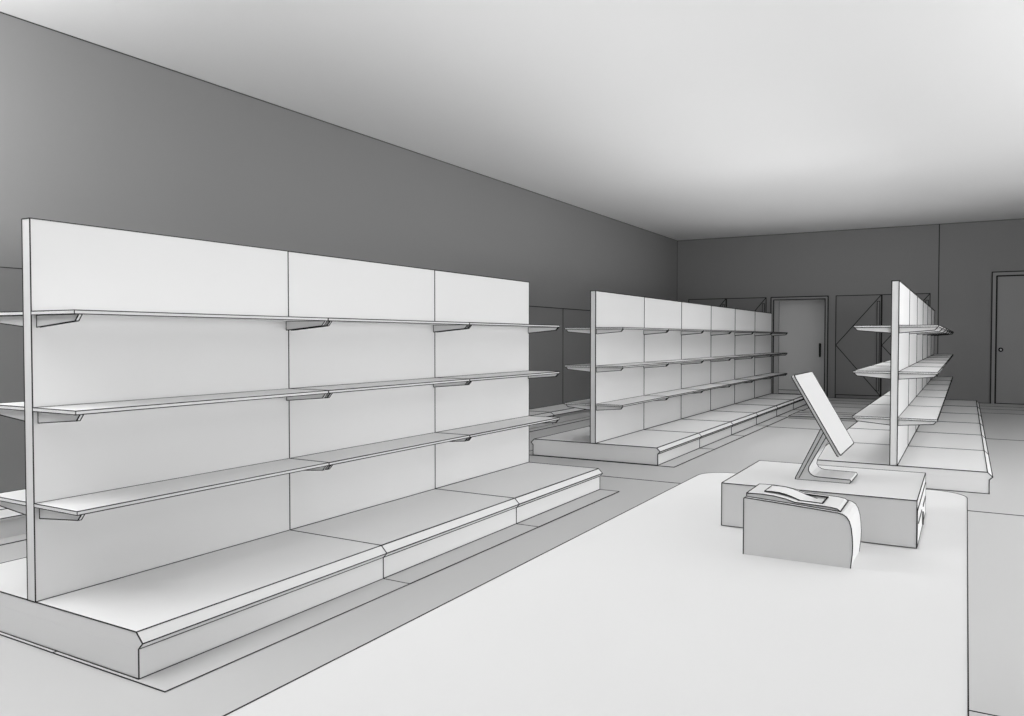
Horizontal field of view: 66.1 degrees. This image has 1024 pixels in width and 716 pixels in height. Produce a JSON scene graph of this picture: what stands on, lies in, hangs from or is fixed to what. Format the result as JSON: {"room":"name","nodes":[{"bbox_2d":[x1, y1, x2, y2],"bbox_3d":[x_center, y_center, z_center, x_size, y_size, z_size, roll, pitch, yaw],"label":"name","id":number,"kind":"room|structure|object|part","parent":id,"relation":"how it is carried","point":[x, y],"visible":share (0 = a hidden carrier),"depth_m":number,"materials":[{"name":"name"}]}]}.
{"room":"retail store interior","nodes":[
{"label":"retail store interior","id":0,"kind":"room"},
{"bbox_2d":[0,12,677,309],"bbox_3d":[-1.658,-0.691,8.388,0.156,3.369,21.303,1,2,30],"label":"wall","id":1,"kind":"structure","parent":0,"point":[93,134],"depth_m":7.04,"materials":[{"name":"grey paint"}]},
{"bbox_2d":[0,0,1023,240],"bbox_3d":[3.002,-2.402,5.656,10.915,0.200,21.300,1,2,30],"label":"ceiling","id":2,"kind":"structure","parent":0,"point":[677,120],"depth_m":6.70,"materials":[{"name":"white paint"}]},
{"bbox_2d":[0,398,1023,715],"bbox_3d":[3.153,1.148,6.004,10.918,0.204,21.900,1,2,30],"label":"floor","id":3,"kind":"structure","parent":0,"point":[34,681],"depth_m":3.52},
{"bbox_2d":[0,267,25,545],"bbox_3d":[-3.293,0.248,4.696,0.737,1.670,1.337,1,2,30],"label":"bay","id":4,"kind":"object","parent":3,"relation":"on","point":[12,432],"visible":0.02,"depth_m":5.21,"materials":[{"name":"grey paint"}]},
{"bbox_3d":[-3.261,1.081,4.698,0.661,0.005,1.336,1,2,30],"label":"floor plate","id":5,"kind":"part","parent":4,"relation":"part of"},
{"bbox_3d":[-3.316,0.944,4.726,0.539,0.066,1.337,1,2,30],"label":"shelf","id":6,"kind":"part","parent":4,"relation":"part of","materials":[{"name":"white metal"}]},
{"bbox_2d":[0,217,409,692],"bbox_3d":[-1.557,0.276,3.647,1.665,1.667,1.355,1,2,30],"label":"bay","id":7,"kind":"object","parent":3,"relation":"on","point":[163,554],"visible":1,"depth_m":3.39,"materials":[{"name":"white paint"}]},
{"bbox_3d":[-1.700,-0.191,3.728,0.287,0.018,1.336,1,2,30],"label":"shelf","id":8,"kind":"part","parent":7,"relation":"part of","materials":[{"name":"white metal"}]},
{"bbox_3d":[-1.700,0.184,3.737,0.287,0.018,1.336,1,2,30],"label":"shelf","id":9,"kind":"part","parent":7,"relation":"part of","materials":[{"name":"white metal"}]},
{"bbox_3d":[-1.700,0.559,3.746,0.287,0.018,1.336,1,2,30],"label":"shelf","id":10,"kind":"part","parent":7,"relation":"part of","materials":[{"name":"white metal"}]},
{"bbox_3d":[-1.554,0.192,3.652,0.059,1.501,1.340,1,2,30],"label":"panel","id":11,"kind":"part","parent":7,"relation":"part of","materials":[{"name":"white paint"}]},
{"bbox_3d":[-1.408,-0.187,3.559,0.287,0.018,1.336,1,2,30],"label":"shelf","id":12,"kind":"part","parent":7,"relation":"part of","materials":[{"name":"white metal"}]},
{"bbox_3d":[-1.408,0.188,3.568,0.287,0.018,1.336,1,2,30],"label":"shelf","id":13,"kind":"part","parent":7,"relation":"part of","materials":[{"name":"white paint"}]},
{"bbox_3d":[-1.408,0.563,3.578,0.287,0.018,1.336,1,2,30],"label":"shelf","id":14,"kind":"part","parent":7,"relation":"part of","materials":[{"name":"white metal"}]},
{"bbox_3d":[-1.554,0.969,3.672,1.384,0.062,1.338,1,2,30],"label":"shelf","id":15,"kind":"part","parent":7,"relation":"part of","materials":[{"name":"white metal"}]},
{"bbox_3d":[-1.557,1.106,3.667,1.665,0.005,1.355,1,2,30],"label":"floor plate","id":16,"kind":"part","parent":7,"relation":"part of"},
{"bbox_2d":[288,251,538,583],"bbox_3d":[-0.884,0.246,4.812,1.666,1.667,1.337,1,2,30],"label":"bay","id":17,"kind":"object","parent":3,"relation":"on","point":[374,353],"visible":0.66,"depth_m":4.65,"materials":[{"name":"white paint"}]},
{"bbox_3d":[-0.885,0.163,4.810,0.061,1.501,1.337,1,2,30],"label":"panel","id":18,"kind":"part","parent":17,"relation":"part of","materials":[{"name":"white paint"}]},
{"bbox_3d":[-0.739,0.159,4.726,0.288,0.019,1.336,1,2,30],"label":"shelf","id":19,"kind":"part","parent":17,"relation":"part of","materials":[{"name":"white paint"}]},
{"bbox_3d":[-0.739,0.534,4.735,0.288,0.019,1.336,1,2,30],"label":"shelf","id":20,"kind":"part","parent":17,"relation":"part of","materials":[{"name":"white metal"}]},
{"bbox_3d":[-0.739,-0.216,4.717,0.288,0.019,1.336,1,2,30],"label":"shelf","id":21,"kind":"part","parent":17,"relation":"part of","materials":[{"name":"white metal"}]},
{"bbox_3d":[-0.885,0.941,4.830,1.385,0.063,1.337,1,2,30],"label":"shelf","id":22,"kind":"part","parent":17,"relation":"part of","materials":[{"name":"white metal"}]},
{"bbox_3d":[-0.884,1.077,4.833,1.666,0.005,1.337,1,2,30],"label":"floor plate","id":23,"kind":"part","parent":17,"relation":"part of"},
{"bbox_2d":[435,270,619,526],"bbox_3d":[-0.215,0.217,5.971,1.667,1.668,1.339,1,2,30],"label":"bay","id":24,"kind":"object","parent":3,"relation":"on","point":[492,352],"visible":0.63,"depth_m":5.83,"materials":[{"name":"white paint"}]},
{"bbox_3d":[-0.216,0.134,5.969,0.062,1.502,1.340,1,2,30],"label":"panel","id":25,"kind":"part","parent":24,"relation":"part of","materials":[{"name":"white paint"}]},
{"bbox_3d":[-0.071,0.130,5.883,0.289,0.020,1.336,1,2,30],"label":"shelf","id":26,"kind":"part","parent":24,"relation":"part of","materials":[{"name":"white paint"}]},
{"bbox_3d":[-0.071,0.505,5.893,0.289,0.020,1.336,1,2,30],"label":"shelf","id":27,"kind":"part","parent":24,"relation":"part of","materials":[{"name":"white metal"}]},
{"bbox_3d":[-0.071,-0.245,5.874,0.289,0.020,1.336,1,2,30],"label":"shelf","id":28,"kind":"part","parent":24,"relation":"part of","materials":[{"name":"white metal"}]},
{"bbox_3d":[-0.216,0.912,5.988,1.386,0.064,1.340,1,2,30],"label":"shelf","id":29,"kind":"part","parent":24,"relation":"part of","materials":[{"name":"white metal"}]},
{"bbox_3d":[-0.215,1.048,5.991,1.667,0.006,1.339,1,2,30],"label":"floor plate","id":30,"kind":"part","parent":24,"relation":"part of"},
{"bbox_2d":[529,411,560,431],"bbox_3d":[0.049,0.103,10.483,0.739,1.672,1.337,1,2,30],"label":"bay","id":31,"kind":"object","parent":3,"relation":"on","point":[541,426],"visible":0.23,"depth_m":10.72,"materials":[{"name":"grey paint"}]},
{"bbox_3d":[0.027,0.800,10.514,0.543,0.070,1.337,1,2,30],"label":"shelf","id":32,"kind":"part","parent":31,"relation":"part of","materials":[{"name":"white metal"}]},
{"bbox_3d":[0.083,0.935,10.485,0.663,0.007,1.336,1,2,30],"label":"floor plate","id":33,"kind":"part","parent":31,"relation":"part of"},
{"bbox_2d":[529,306,589,424],"bbox_3d":[0.718,0.073,11.641,0.740,1.672,1.337,1,2,30],"label":"bay","id":34,"kind":"object","parent":3,"relation":"on","point":[545,348],"visible":0.58,"depth_m":11.81,"materials":[{"name":"grey paint"}]},
{"bbox_3d":[0.432,0.069,11.806,0.081,1.672,1.337,1,2,30],"label":"panel","id":35,"kind":"part","parent":34,"relation":"part of","materials":[{"name":"grey paint"}]},
{"bbox_3d":[0.696,0.771,11.671,0.544,0.071,1.337,1,2,30],"label":"shelf","id":36,"kind":"part","parent":34,"relation":"part of","materials":[{"name":"white metal"}]},
{"bbox_3d":[0.751,0.906,11.642,0.663,0.007,1.336,1,2,30],"label":"floor plate","id":37,"kind":"part","parent":34,"relation":"part of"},
{"bbox_2d":[563,308,589,403],"bbox_3d":[1.386,0.044,12.798,0.741,1.673,1.337,1,2,30],"label":"bay","id":38,"kind":"object","parent":3,"relation":"on","point":[576,346],"visible":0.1,"depth_m":12.78,"materials":[{"name":"grey paint"}]},
{"bbox_2d":[223,460,968,715],"bbox_3d":[0.389,0.737,1.445,0.770,0.854,2.420,1,2,30],"label":"countertop","id":39,"kind":"structure","parent":3,"relation":"on","point":[657,608],"depth_m":1.22,"materials":[{"name":"white laminate"}]},
{"bbox_2d":[743,484,861,568],"bbox_3d":[0.610,0.344,1.650,0.212,0.131,0.144,1,2,30],"label":"receipt printer","id":40,"kind":"object","parent":39,"relation":"on","point":[780,522],"visible":1,"depth_m":1.60,"materials":[{"name":"grey plastic"}]},
{"bbox_3d":[0.600,0.294,1.655,0.185,0.026,0.119,1,2,30],"label":"printer lid","id":41,"kind":"part","parent":40,"relation":"part of","materials":[{"name":"grey plastic"}]},
{"bbox_3d":[0.784,0.348,1.956,0.422,0.103,0.400,1,2,30],"label":"cash drawer","id":42,"kind":"part","parent":39,"relation":"part of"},
{"bbox_2d":[791,371,857,483],"bbox_3d":[0.782,0.168,1.954,0.129,0.261,0.256,1,2,30],"label":"monitor","id":43,"kind":"object","parent":39,"relation":"on","point":[832,430],"visible":1,"depth_m":1.92,"materials":[{"name":"grey plastic"}]},
{"bbox_3d":[0.964,0.361,1.852,0.002,0.079,0.392,1,2,30],"label":"drawer","id":44,"kind":"part","parent":39,"relation":"part of","materials":[{"name":"grey plastic"}]},
{"bbox_2d":[529,290,714,466],"bbox_3d":[1.125,0.159,8.295,1.668,1.669,1.357,1,2,30],"label":"bay","id":45,"kind":"object","parent":3,"relation":"on","point":[616,433],"visible":1,"depth_m":8.00,"materials":[{"name":"white paint"}]},
{"bbox_3d":[0.983,0.443,8.396,0.289,0.020,1.336,1,2,30],"label":"shelf","id":46,"kind":"part","parent":45,"relation":"part of","materials":[{"name":"white paint"}]},
{"bbox_3d":[0.983,0.068,8.386,0.289,0.020,1.336,1,2,30],"label":"shelf","id":47,"kind":"part","parent":45,"relation":"part of","materials":[{"name":"white metal"}]},
{"bbox_3d":[0.983,-0.307,8.377,0.289,0.020,1.336,1,2,30],"label":"shelf","id":48,"kind":"part","parent":45,"relation":"part of","materials":[{"name":"white metal"}]},
{"bbox_3d":[1.128,0.853,8.320,1.388,0.066,1.340,1,2,30],"label":"shelf","id":49,"kind":"part","parent":45,"relation":"part of","materials":[{"name":"white metal"}]},
{"bbox_3d":[1.128,0.076,8.300,0.064,1.504,1.342,1,2,30],"label":"panel","id":50,"kind":"part","parent":45,"relation":"part of","materials":[{"name":"white paint"}]},
{"bbox_3d":[1.125,0.990,8.316,1.668,0.006,1.357,1,2,30],"label":"floor plate","id":51,"kind":"part","parent":45,"relation":"part of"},
{"bbox_3d":[1.275,0.447,8.227,0.289,0.020,1.336,1,2,30],"label":"shelf","id":52,"kind":"part","parent":45,"relation":"part of","materials":[{"name":"white paint"}]},
{"bbox_3d":[1.275,0.072,8.218,0.289,0.020,1.336,1,2,30],"label":"shelf","id":53,"kind":"part","parent":45,"relation":"part of","materials":[{"name":"white paint"}]},
{"bbox_3d":[1.275,-0.303,8.208,0.289,0.020,1.336,1,2,30],"label":"shelf","id":54,"kind":"part","parent":45,"relation":"part of","materials":[{"name":"white paint"}]},
{"bbox_2d":[644,297,744,448],"bbox_3d":[1.798,0.129,9.461,1.669,1.669,1.337,1,2,30],"label":"bay","id":55,"kind":"object","parent":3,"relation":"on","point":[664,415],"visible":0.7,"depth_m":9.34,"materials":[{"name":"white paint"}]},
{"bbox_3d":[1.798,0.047,9.460,0.066,1.504,1.337,1,2,30],"label":"panel","id":56,"kind":"part","parent":55,"relation":"part of","materials":[{"name":"white paint"}]},
{"bbox_3d":[1.944,0.418,9.385,0.290,0.021,1.336,1,2,30],"label":"shelf","id":57,"kind":"part","parent":55,"relation":"part of","materials":[{"name":"white paint"}]},
{"bbox_3d":[1.944,0.043,9.375,0.290,0.021,1.336,1,2,30],"label":"shelf","id":58,"kind":"part","parent":55,"relation":"part of","materials":[{"name":"white paint"}]},
{"bbox_3d":[1.944,-0.332,9.366,0.290,0.021,1.336,1,2,30],"label":"shelf","id":59,"kind":"part","parent":55,"relation":"part of","materials":[{"name":"white paint"}]},
{"bbox_3d":[1.798,0.824,9.479,1.389,0.067,1.337,1,2,30],"label":"shelf","id":60,"kind":"part","parent":55,"relation":"part of","materials":[{"name":"white metal"}]},
{"bbox_3d":[1.798,0.960,9.482,1.669,0.007,1.337,1,2,30],"label":"floor plate","id":61,"kind":"part","parent":55,"relation":"part of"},
{"bbox_2d":[688,298,725,306],"bbox_3d":[4.381,-0.258,17.363,0.830,2.070,0.644,1,2,30],"label":"tall cabinet","id":62,"kind":"object","parent":3,"relation":"on","point":[720,301],"visible":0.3,"depth_m":17.04,"materials":[{"name":"grey paint"}]},
{"bbox_2d":[681,301,768,435],"bbox_3d":[2.467,0.100,10.619,1.669,1.670,1.337,1,2,30],"label":"bay","id":63,"kind":"object","parent":3,"relation":"on","point":[695,406],"visible":0.61,"depth_m":10.53,"materials":[{"name":"white paint"}]},
{"bbox_3d":[2.466,0.018,10.617,0.068,1.504,1.337,1,2,30],"label":"panel","id":64,"kind":"part","parent":63,"relation":"part of","materials":[{"name":"white paint"}]},
{"bbox_3d":[2.612,0.389,10.542,0.291,0.022,1.336,1,2,30],"label":"shelf","id":65,"kind":"part","parent":63,"relation":"part of","materials":[{"name":"white paint"}]},
{"bbox_3d":[2.612,0.014,10.533,0.291,0.022,1.336,1,2,30],"label":"shelf","id":66,"kind":"part","parent":63,"relation":"part of","materials":[{"name":"white paint"}]},
{"bbox_3d":[2.612,-0.361,10.523,0.291,0.022,1.336,1,2,30],"label":"shelf","id":67,"kind":"part","parent":63,"relation":"part of","materials":[{"name":"white paint"}]},
{"bbox_3d":[2.466,0.796,10.637,1.391,0.068,1.337,1,2,30],"label":"shelf","id":68,"kind":"part","parent":63,"relation":"part of","materials":[{"name":"white metal"}]},
{"bbox_3d":[2.467,0.931,10.639,1.669,0.007,1.337,1,2,30],"label":"floor plate","id":69,"kind":"part","parent":63,"relation":"part of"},
{"bbox_2d":[726,297,766,311],"bbox_3d":[5.104,-0.248,16.946,0.839,2.070,0.644,1,2,30],"label":"tall cabinet","id":70,"kind":"object","parent":3,"relation":"on","point":[759,303],"visible":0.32,"depth_m":16.64,"materials":[{"name":"grey paint"}]},
{"bbox_2d":[711,305,787,425],"bbox_3d":[3.135,0.071,11.776,1.670,1.670,1.337,1,2,30],"label":"bay","id":71,"kind":"object","parent":3,"relation":"on","point":[722,318],"visible":0.62,"depth_m":11.71,"materials":[{"name":"white paint"}]},
{"bbox_3d":[3.135,-0.011,11.775,0.069,1.505,1.337,1,2,30],"label":"panel","id":72,"kind":"part","parent":71,"relation":"part of","materials":[{"name":"white paint"}]},
{"bbox_3d":[3.280,0.360,11.700,0.292,0.023,1.336,1,2,30],"label":"shelf","id":73,"kind":"part","parent":71,"relation":"part of","materials":[{"name":"white paint"}]},
{"bbox_3d":[3.280,-0.015,11.690,0.292,0.023,1.336,1,2,30],"label":"shelf","id":74,"kind":"part","parent":71,"relation":"part of","materials":[{"name":"white paint"}]},
{"bbox_3d":[3.280,-0.390,11.681,0.292,0.023,1.336,1,2,30],"label":"shelf","id":75,"kind":"part","parent":71,"relation":"part of","materials":[{"name":"white paint"}]},
{"bbox_3d":[3.135,0.767,11.794,1.392,0.069,1.337,1,2,30],"label":"shelf","id":76,"kind":"part","parent":71,"relation":"part of","materials":[{"name":"white metal"}]},
{"bbox_3d":[3.135,0.902,11.797,1.670,0.008,1.337,1,2,30],"label":"floor plate","id":77,"kind":"part","parent":71,"relation":"part of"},
{"bbox_2d":[735,308,802,416],"bbox_3d":[3.804,0.042,12.934,1.671,1.671,1.337,1,2,30],"label":"bay","id":78,"kind":"object","parent":3,"relation":"on","point":[744,319],"visible":0.48,"depth_m":12.87,"materials":[{"name":"white paint"}]},
{"bbox_3d":[3.803,-0.040,12.932,0.071,1.506,1.337,1,2,30],"label":"panel","id":79,"kind":"part","parent":78,"relation":"part of","materials":[{"name":"white paint"}]},
{"bbox_3d":[3.949,0.331,12.857,0.293,0.024,1.336,1,2,30],"label":"shelf","id":80,"kind":"part","parent":78,"relation":"part of","materials":[{"name":"white paint"}]},
{"bbox_3d":[3.949,-0.044,12.848,0.293,0.024,1.336,1,2,30],"label":"shelf","id":81,"kind":"part","parent":78,"relation":"part of","materials":[{"name":"white paint"}]},
{"bbox_3d":[3.803,0.738,12.952,1.393,0.071,1.337,1,2,30],"label":"shelf","id":82,"kind":"part","parent":78,"relation":"part of","materials":[{"name":"white metal"}]},
{"bbox_3d":[3.804,0.873,12.954,1.671,0.008,1.337,1,2,30],"label":"floor plate","id":83,"kind":"part","parent":78,"relation":"part of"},
{"bbox_2d":[755,311,807,409],"bbox_3d":[4.474,0.013,14.094,1.672,1.671,1.343,1,2,30],"label":"bay","id":84,"kind":"object","parent":3,"relation":"on","point":[763,320],"visible":0.48,"depth_m":14.03,"materials":[{"name":"white paint"}]},
{"bbox_3d":[4.473,-0.070,14.092,0.072,1.507,1.343,1,2,30],"label":"panel","id":85,"kind":"part","parent":84,"relation":"part of","materials":[{"name":"white paint"}]},
{"bbox_3d":[4.617,0.302,14.015,0.294,0.025,1.336,1,2,30],"label":"shelf","id":86,"kind":"part","parent":84,"relation":"part of","materials":[{"name":"white paint"}]},
{"bbox_3d":[4.617,-0.072,14.005,0.294,0.025,1.336,1,2,30],"label":"shelf","id":87,"kind":"part","parent":84,"relation":"part of","materials":[{"name":"white paint"}]},
{"bbox_3d":[4.473,0.709,14.112,1.394,0.072,1.343,1,2,30],"label":"shelf","id":88,"kind":"part","parent":84,"relation":"part of","materials":[{"name":"white paint"}]},
{"bbox_3d":[4.474,0.844,14.114,1.672,0.009,1.342,1,2,30],"label":"floor plate","id":89,"kind":"part","parent":84,"relation":"part of","materials":[{"name":"grey"}]},
{"bbox_2d":[789,411,856,421],"bbox_3d":[4.863,0.884,11.969,1.089,0.044,0.959,1,2,30],"label":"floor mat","id":90,"kind":"object","parent":3,"relation":"on","point":[843,416],"visible":0.39,"depth_m":11.89,"materials":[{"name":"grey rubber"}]},
{"bbox_2d":[835,294,881,398],"bbox_3d":[7.001,-0.221,15.851,0.840,2.070,0.644,1,2,30],"label":"tall cabinet","id":91,"kind":"object","parent":3,"relation":"on","point":[854,349],"visible":0.84,"depth_m":15.62,"materials":[{"name":"grey paint"}]},
{"bbox_3d":[7.165,-0.232,15.405,0.055,1.766,0.036,1,2,30],"label":"door handle","id":92,"kind":"part","parent":91,"relation":"part of","materials":[{"name":"grey paint"}]},
{"bbox_2d":[817,280,992,493],"bbox_3d":[3.431,0.192,6.954,1.388,1.668,1.342,1,2,30],"label":"bay","id":93,"kind":"object","parent":3,"relation":"on","point":[947,469],"visible":0.97,"depth_m":6.50,"materials":[{"name":"white paint"}]},
{"bbox_3d":[3.287,0.476,7.048,0.289,0.020,1.336,1,2,30],"label":"shelf","id":94,"kind":"part","parent":93,"relation":"part of","materials":[{"name":"white metal"}]},
{"bbox_3d":[3.287,0.101,7.038,0.289,0.020,1.336,1,2,30],"label":"shelf","id":95,"kind":"part","parent":93,"relation":"part of","materials":[{"name":"white metal"}]},
{"bbox_3d":[3.287,-0.274,7.029,0.289,0.020,1.336,1,2,30],"label":"shelf","id":96,"kind":"part","parent":93,"relation":"part of","materials":[{"name":"white metal"}]},
{"bbox_3d":[3.431,0.110,6.952,0.064,1.504,1.342,1,2,30],"label":"panel","id":97,"kind":"part","parent":93,"relation":"part of","materials":[{"name":"white paint"}]},
{"bbox_3d":[3.432,0.887,6.972,1.388,0.065,1.340,1,2,30],"label":"shelf","id":98,"kind":"part","parent":93,"relation":"part of","materials":[{"name":"white metal"}]},
{"bbox_3d":[3.578,0.480,6.879,0.289,0.020,1.336,1,2,30],"label":"shelf","id":99,"kind":"part","parent":93,"relation":"part of","materials":[{"name":"white metal"}]},
{"bbox_3d":[3.578,0.106,6.870,0.289,0.020,1.336,1,2,30],"label":"shelf","id":100,"kind":"part","parent":93,"relation":"part of","materials":[{"name":"white metal"}]},
{"bbox_3d":[3.578,-0.269,6.860,0.289,0.020,1.336,1,2,30],"label":"shelf","id":101,"kind":"part","parent":93,"relation":"part of","materials":[{"name":"white metal"}]},
{"bbox_2d":[881,293,930,395],"bbox_3d":[7.729,-0.210,15.431,0.841,2.070,0.644,1,2,30],"label":"tall cabinet","id":102,"kind":"object","parent":3,"relation":"on","point":[886,298],"visible":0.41,"depth_m":15.34,"materials":[{"name":"grey paint"}]},
{"bbox_2d":[846,289,988,453],"bbox_3d":[4.101,0.163,8.114,1.389,1.669,1.337,1,2,30],"label":"bay","id":103,"kind":"object","parent":3,"relation":"on","point":[872,436],"visible":0.39,"depth_m":8.04,"materials":[{"name":"white paint"}]},
{"bbox_3d":[3.955,0.447,8.205,0.290,0.021,1.336,1,2,30],"label":"shelf","id":104,"kind":"part","parent":103,"relation":"part of","materials":[{"name":"white paint"}]},
{"bbox_3d":[3.955,0.072,8.196,0.290,0.021,1.336,1,2,30],"label":"shelf","id":105,"kind":"part","parent":103,"relation":"part of","materials":[{"name":"white paint"}]},
{"bbox_3d":[4.101,0.080,8.112,0.065,1.503,1.337,1,2,30],"label":"panel","id":106,"kind":"part","parent":103,"relation":"part of","materials":[{"name":"white paint"}]},
{"bbox_3d":[4.101,0.858,8.131,1.389,0.066,1.337,1,2,30],"label":"shelf","id":107,"kind":"part","parent":103,"relation":"part of","materials":[{"name":"white metal"}]},
{"bbox_3d":[4.247,0.452,8.037,0.290,0.021,1.336,1,2,30],"label":"shelf","id":108,"kind":"part","parent":103,"relation":"part of","materials":[{"name":"white paint"}]},
{"bbox_3d":[4.247,0.077,8.027,0.290,0.021,1.336,1,2,30],"label":"shelf","id":109,"kind":"part","parent":103,"relation":"part of","materials":[{"name":"white metal"}]},
{"bbox_2d":[849,296,985,437],"bbox_3d":[4.769,0.134,9.271,1.390,1.670,1.337,1,2,30],"label":"bay","id":110,"kind":"object","parent":3,"relation":"on","point":[940,426],"visible":0.34,"depth_m":9.18,"materials":[{"name":"white paint"}]},
{"bbox_3d":[4.769,0.829,9.289,1.390,0.068,1.337,1,2,30],"label":"shelf","id":111,"kind":"part","parent":110,"relation":"part of","materials":[{"name":"white metal"}]},
{"bbox_3d":[4.769,0.051,9.269,0.067,1.504,1.337,1,2,30],"label":"panel","id":112,"kind":"part","parent":110,"relation":"part of","materials":[{"name":"white paint"}]},
{"bbox_3d":[4.915,0.423,9.194,0.291,0.022,1.336,1,2,30],"label":"shelf","id":113,"kind":"part","parent":110,"relation":"part of","materials":[{"name":"white paint"}]},
{"bbox_3d":[4.915,0.048,9.185,0.291,0.022,1.336,1,2,30],"label":"shelf","id":114,"kind":"part","parent":110,"relation":"part of","materials":[{"name":"white paint"}]},
{"bbox_2d":[922,301,983,425],"bbox_3d":[5.438,0.105,10.429,1.392,1.670,1.337,1,2,30],"label":"bay","id":115,"kind":"object","parent":3,"relation":"on","point":[946,417],"visible":0.28,"depth_m":10.33,"materials":[{"name":"white paint"}]},
{"bbox_3d":[5.438,0.022,10.427,0.069,1.505,1.337,1,2,30],"label":"panel","id":116,"kind":"part","parent":115,"relation":"part of","materials":[{"name":"white paint"}]},
{"bbox_3d":[5.584,0.394,10.352,0.292,0.023,1.336,1,2,30],"label":"shelf","id":117,"kind":"part","parent":115,"relation":"part of","materials":[{"name":"white paint"}]},
{"bbox_3d":[5.584,0.019,10.342,0.292,0.023,1.336,1,2,30],"label":"shelf","id":118,"kind":"part","parent":115,"relation":"part of","materials":[{"name":"white paint"}]},
{"bbox_3d":[5.438,0.800,10.446,1.392,0.069,1.337,1,2,30],"label":"shelf","id":119,"kind":"part","parent":115,"relation":"part of","materials":[{"name":"white metal"}]},
{"bbox_2d":[927,305,981,416],"bbox_3d":[6.106,0.076,11.586,1.393,1.671,1.337,1,2,30],"label":"bay","id":120,"kind":"object","parent":3,"relation":"on","point":[946,408],"visible":0.2,"depth_m":11.53,"materials":[{"name":"white paint"}]},
{"bbox_3d":[6.106,-0.007,11.584,0.070,1.506,1.337,1,2,30],"label":"panel","id":121,"kind":"part","parent":120,"relation":"part of","materials":[{"name":"white paint"}]},
{"bbox_3d":[6.252,0.365,11.509,0.293,0.024,1.336,1,2,30],"label":"shelf","id":122,"kind":"part","parent":120,"relation":"part of","materials":[{"name":"white paint"}]},
{"bbox_3d":[6.252,-0.010,11.500,0.293,0.024,1.336,1,2,30],"label":"shelf","id":123,"kind":"part","parent":120,"relation":"part of","materials":[{"name":"white paint"}]},
{"bbox_3d":[6.106,0.771,11.604,1.393,0.070,1.337,1,2,30],"label":"shelf","id":124,"kind":"part","parent":120,"relation":"part of","materials":[{"name":"white metal"}]},
{"bbox_2d":[931,308,979,407],"bbox_3d":[6.777,0.046,12.746,1.394,1.671,1.343,1,2,30],"label":"bay","id":125,"kind":"object","parent":3,"relation":"on","point":[947,401],"visible":0.27,"depth_m":12.66,"materials":[{"name":"white paint"}]},
{"bbox_3d":[6.777,-0.036,12.744,0.072,1.507,1.343,1,2,30],"label":"panel","id":126,"kind":"part","parent":125,"relation":"part of","materials":[{"name":"white paint"}]},
{"bbox_3d":[6.921,0.336,12.667,0.294,0.025,1.336,1,2,30],"label":"shelf","id":127,"kind":"part","parent":125,"relation":"part of","materials":[{"name":"white paint"}]},
{"bbox_3d":[6.921,-0.039,12.657,0.294,0.025,1.336,1,2,30],"label":"shelf","id":128,"kind":"part","parent":125,"relation":"part of","materials":[{"name":"white paint"}]},
{"bbox_3d":[6.777,0.742,12.764,1.394,0.072,1.343,1,2,30],"label":"shelf","id":129,"kind":"part","parent":125,"relation":"part of","materials":[{"name":"white paint"}]},
{"bbox_2d":[677,218,1023,402],"bbox_3d":[8.353,-0.850,14.816,10.774,3.375,0.158,1,2,30],"label":"wall","id":130,"kind":"structure","parent":0,"point":[955,263],"depth_m":15.30,"materials":[{"name":"grey paint"}]},
{"bbox_2d":[770,296,828,396],"bbox_3d":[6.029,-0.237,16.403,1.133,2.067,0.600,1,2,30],"label":"door","id":131,"kind":"structure","parent":130,"relation":"in","point":[804,318],"depth_m":16.59,"materials":[{"name":"paint"}]},
{"bbox_2d":[990,271,1023,404],"bbox_3d":[9.285,-0.363,14.242,1.063,2.430,0.180,1,2,30],"label":"door","id":132,"kind":"structure","parent":130,"relation":"in","point":[1007,291],"depth_m":14.34,"materials":[{"name":"grey paint"}]}
]}

